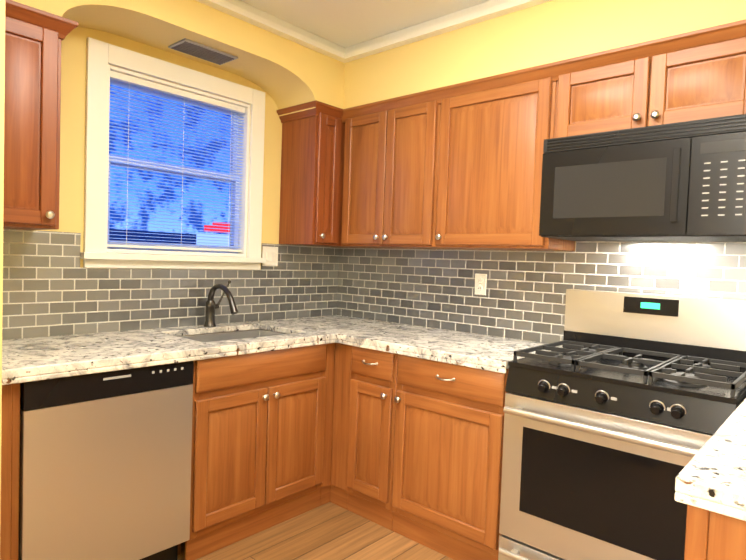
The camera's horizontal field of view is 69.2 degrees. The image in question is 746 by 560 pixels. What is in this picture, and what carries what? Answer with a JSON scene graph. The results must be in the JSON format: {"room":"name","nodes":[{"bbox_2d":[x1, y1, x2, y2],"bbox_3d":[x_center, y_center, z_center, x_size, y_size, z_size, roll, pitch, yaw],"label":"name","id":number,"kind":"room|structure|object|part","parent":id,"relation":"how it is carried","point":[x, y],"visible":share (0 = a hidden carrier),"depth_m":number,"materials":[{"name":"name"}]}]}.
{"room":"kitchen","nodes":[
{"label":"kitchen","id":0,"kind":"room"},
{"bbox_2d":[177,502,453,559],"bbox_3d":[-0.533,1.261,1.156,3.360,0.050,4.500,4,3,42],"label":"floor","id":1,"kind":"structure","parent":0,"point":[329,531],"depth_m":2.46,"materials":[{"name":"wood"}]},
{"bbox_2d":[18,361,193,559],"bbox_3d":[-1.177,0.738,2.199,0.623,0.872,0.602,4,3,42],"label":"dishwasher","id":2,"kind":"object","parent":1,"relation":"on","point":[105,467],"visible":0.94,"depth_m":1.97,"materials":[{"name":"silver metal"}]},
{"bbox_2d":[178,344,326,559],"bbox_3d":[-0.717,0.733,2.708,0.670,0.876,0.759,4,3,42],"label":"base cabinet","id":3,"kind":"object","parent":1,"relation":"on","point":[258,423],"visible":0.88,"depth_m":2.46,"materials":[{"name":"brown wood"}]},
{"bbox_2d":[320,343,351,505],"bbox_3d":[-0.259,0.729,3.263,0.618,0.876,0.677,4,3,42],"label":"filler panel","id":4,"kind":"object","parent":1,"relation":"on","point":[336,424],"depth_m":2.82,"materials":[{"name":"brown wood"}]},
{"bbox_2d":[2,315,391,384],"bbox_3d":[-0.706,0.285,2.695,0.657,0.048,2.116,4,3,42],"label":"countertop","id":5,"kind":"structure","parent":4,"relation":"on","point":[36,359],"depth_m":2.25,"materials":[{"name":"white stone"}]},
{"bbox_2d":[204,280,237,326],"bbox_3d":[-0.765,0.130,2.855,0.275,0.247,0.149,4,3,42],"label":"faucet","id":6,"kind":"object","parent":5,"relation":"on","point":[211,305],"visible":0.98,"depth_m":2.87,"materials":[{"name":"grey metal"}]},
{"bbox_2d":[178,329,284,342],"bbox_3d":[-0.696,0.384,2.723,0.440,0.182,0.635,4,3,42],"label":"sink bowl","id":7,"kind":"object","parent":5,"relation":"in","point":[213,337],"visible":0.08,"depth_m":2.93,"materials":[{"name":"silver metal"}]},
{"bbox_2d":[347,346,397,530],"bbox_3d":[0.176,0.758,2.881,0.298,0.876,0.671,4,3,42],"label":"base cabinet","id":8,"kind":"object","parent":1,"relation":"on","point":[372,408],"visible":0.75,"depth_m":2.64,"materials":[{"name":"brown wood"}]},
{"bbox_2d":[334,323,562,373],"bbox_3d":[0.377,0.323,2.696,0.958,0.048,0.676,4,3,42],"label":"countertop","id":9,"kind":"structure","parent":8,"relation":"on","point":[478,351],"depth_m":2.59,"materials":[{"name":"white stone"}]},
{"bbox_2d":[392,354,508,559],"bbox_3d":[0.504,0.780,2.589,0.578,0.876,0.671,4,3,42],"label":"base cabinet","id":10,"kind":"object","parent":1,"relation":"on","point":[448,456],"visible":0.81,"depth_m":2.35,"materials":[{"name":"brown wood"}]},
{"bbox_2d":[498,289,745,559],"bbox_3d":[0.988,0.658,2.105,0.762,1.190,0.695,4,3,42],"label":"range","id":11,"kind":"object","parent":1,"relation":"on","point":[619,408],"visible":1,"depth_m":1.98,"materials":[{"name":"silver metal"}]},
{"bbox_2d":[684,504,745,559],"bbox_3d":[1.283,0.854,1.361,0.620,0.876,1.438,4,3,42],"label":"base cabinet","id":12,"kind":"object","parent":1,"relation":"on","point":[710,535],"visible":0.36,"depth_m":0.99,"materials":[{"name":"brown wood"}]},
{"bbox_2d":[674,398,745,520],"bbox_3d":[1.299,0.406,1.348,0.655,0.048,1.468,4,3,42],"label":"countertop","id":13,"kind":"structure","parent":12,"relation":"on","point":[711,476],"depth_m":1.03,"materials":[{"name":"white stone"}]},
{"bbox_2d":[240,0,489,47],"bbox_3d":[-0.442,-1.331,1.060,3.360,0.080,4.500,4,3,42],"label":"ceiling","id":14,"kind":"structure","parent":0,"point":[345,23],"depth_m":2.72,"materials":[{"name":"white paint"}]},
{"bbox_2d":[195,0,551,62],"bbox_3d":[0.193,-1.244,1.533,2.729,0.082,1.990,4,3,42],"label":"crown molding","id":15,"kind":"structure","parent":14,"relation":"attached to","point":[459,19],"depth_m":2.73,"materials":[{"name":"white"}]},
{"bbox_2d":[0,0,745,526],"bbox_3d":[-0.488,-0.027,1.108,3.360,2.530,4.500,4,3,42],"label":"wall","id":16,"kind":"structure","parent":0,"point":[280,72],"depth_m":2.48,"materials":[{"name":"yellow paint"}]},
{"bbox_2d":[3,16,60,229],"bbox_3d":[-1.399,-0.584,2.076,0.354,0.762,0.278,4,3,42],"label":"upper cabinet","id":17,"kind":"object","parent":16,"relation":"attached to","point":[32,108],"visible":1,"depth_m":2.01,"materials":[{"name":"brown wood"}]},
{"bbox_2d":[41,15,78,40],"bbox_3d":[-1.281,-0.969,2.185,0.348,0.068,0.045,4,3,42],"label":"crown molding","id":18,"kind":"structure","parent":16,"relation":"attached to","point":[63,27],"depth_m":2.05,"materials":[{"name":"brown wood"}]},
{"bbox_2d":[2,229,338,339],"bbox_3d":[-0.943,0.015,2.898,0.008,0.460,2.108,4,3,42],"label":"tile backsplash","id":19,"kind":"structure","parent":16,"relation":"attached to","point":[51,287],"depth_m":2.65,"materials":[{"name":"gray ceramic tile"},{"name":"grout"}]},
{"bbox_2d":[262,246,277,265],"bbox_3d":[-0.614,-0.141,3.241,0.012,0.117,0.115,4,3,42],"label":"switch plate","id":20,"kind":"object","parent":19,"relation":"attached to","point":[270,254],"visible":0.98,"depth_m":3.24,"materials":[{"name":"white plastic"}]},
{"bbox_2d":[80,37,265,269],"bbox_3d":[-1.020,-0.578,2.848,0.199,1.033,1.006,4,3,42],"label":"window","id":21,"kind":"structure","parent":16,"relation":"in","point":[101,56],"depth_m":2.73,"materials":[{"name":"white wood"}]},
{"bbox_3d":[-1.048,-0.572,2.873,0.063,0.835,0.762,4,3,42],"label":"window sash","id":22,"kind":"part","parent":21,"relation":"part of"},
{"bbox_2d":[107,70,244,251],"bbox_3d":[-1.007,-0.573,2.836,0.034,0.825,0.752,4,3,42],"label":"window blind","id":23,"kind":"object","parent":21,"relation":"attached to","point":[128,79],"visible":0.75,"depth_m":2.79,"materials":[{"name":"white plastic"}]},
{"bbox_2d":[168,38,237,64],"bbox_3d":[-0.844,-1.133,2.695,0.160,0.012,0.290,4,3,42],"label":"air vent","id":24,"kind":"object","parent":16,"relation":"in","point":[199,50],"visible":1,"depth_m":2.67,"materials":[{"name":"grey metal"}]},
{"bbox_2d":[277,100,328,122],"bbox_3d":[-0.427,-0.975,3.146,0.348,0.068,0.067,4,3,42],"label":"crown molding","id":25,"kind":"structure","parent":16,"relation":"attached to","point":[321,107],"depth_m":3.10,"materials":[{"name":"brown wood"}]},
{"bbox_2d":[279,113,364,247],"bbox_3d":[-0.258,-0.592,3.361,0.354,0.762,0.520,4,3,42],"label":"upper cabinet","id":26,"kind":"object","parent":16,"relation":"attached to","point":[312,174],"visible":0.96,"depth_m":3.17,"materials":[{"name":"brown wood"}]},
{"bbox_2d":[341,100,451,248],"bbox_3d":[0.161,-0.567,3.097,0.683,0.762,0.354,4,3,42],"label":"upper cabinet","id":27,"kind":"object","parent":16,"relation":"attached to","point":[390,175],"visible":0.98,"depth_m":2.96,"materials":[{"name":"brown wood"}]},
{"bbox_2d":[435,77,574,250],"bbox_3d":[0.644,-0.534,2.668,0.608,0.762,0.354,4,3,42],"label":"upper cabinet","id":28,"kind":"object","parent":16,"relation":"attached to","point":[491,145],"visible":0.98,"depth_m":2.54,"materials":[{"name":"brown wood"}]},
{"bbox_2d":[329,19,745,122],"bbox_3d":[0.562,-0.917,2.522,2.110,0.068,0.073,4,3,42],"label":"crown molding","id":29,"kind":"structure","parent":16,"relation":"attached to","point":[733,30],"depth_m":2.31,"materials":[{"name":"brown wood"}]},
{"bbox_2d":[337,241,745,342],"bbox_3d":[0.648,0.095,2.901,2.390,0.632,0.008,4,3,42],"label":"tile backsplash","id":30,"kind":"structure","parent":16,"relation":"attached to","point":[524,298],"depth_m":2.81,"materials":[{"name":"gray ceramic tile"},{"name":"grout"}]},
{"bbox_2d":[474,274,486,294],"bbox_3d":[0.584,0.024,2.946,0.072,0.116,0.009,4,3,42],"label":"electrical outlet plate","id":31,"kind":"object","parent":30,"relation":"attached to","point":[480,283],"visible":1,"depth_m":2.94,"materials":[{"name":"white plastic"}]},
{"bbox_2d":[554,37,745,137],"bbox_3d":[1.166,-0.731,2.204,0.765,0.299,0.354,4,3,42],"label":"upper cabinet","id":32,"kind":"object","parent":16,"relation":"attached to","point":[708,81],"visible":0.69,"depth_m":2.08,"materials":[{"name":"brown wood"}]},
{"bbox_2d":[539,114,745,241],"bbox_3d":[1.121,-0.372,2.181,0.762,0.412,0.434,4,3,42],"label":"over-the-range microwave","id":33,"kind":"object","parent":32,"relation":"attached to","point":[680,182],"visible":1,"depth_m":2.02,"materials":[{"name":"black"}]},
{"label":"outside","id":34,"kind":"structure","parent":0,"visible":0},
{"bbox_2d":[109,85,230,234],"bbox_3d":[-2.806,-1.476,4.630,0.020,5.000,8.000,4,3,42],"label":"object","id":35,"kind":"structure","parent":34,"point":[183,221],"depth_m":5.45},
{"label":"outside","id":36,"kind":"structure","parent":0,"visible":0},
{"bbox_2d":[109,222,229,252],"bbox_3d":[-1.813,0.118,5.764,0.080,1.800,2.200,4,3,42],"label":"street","id":37,"kind":"structure","parent":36,"point":[206,238],"depth_m":5.55,"materials":[{"name":"blue"}]}
]}

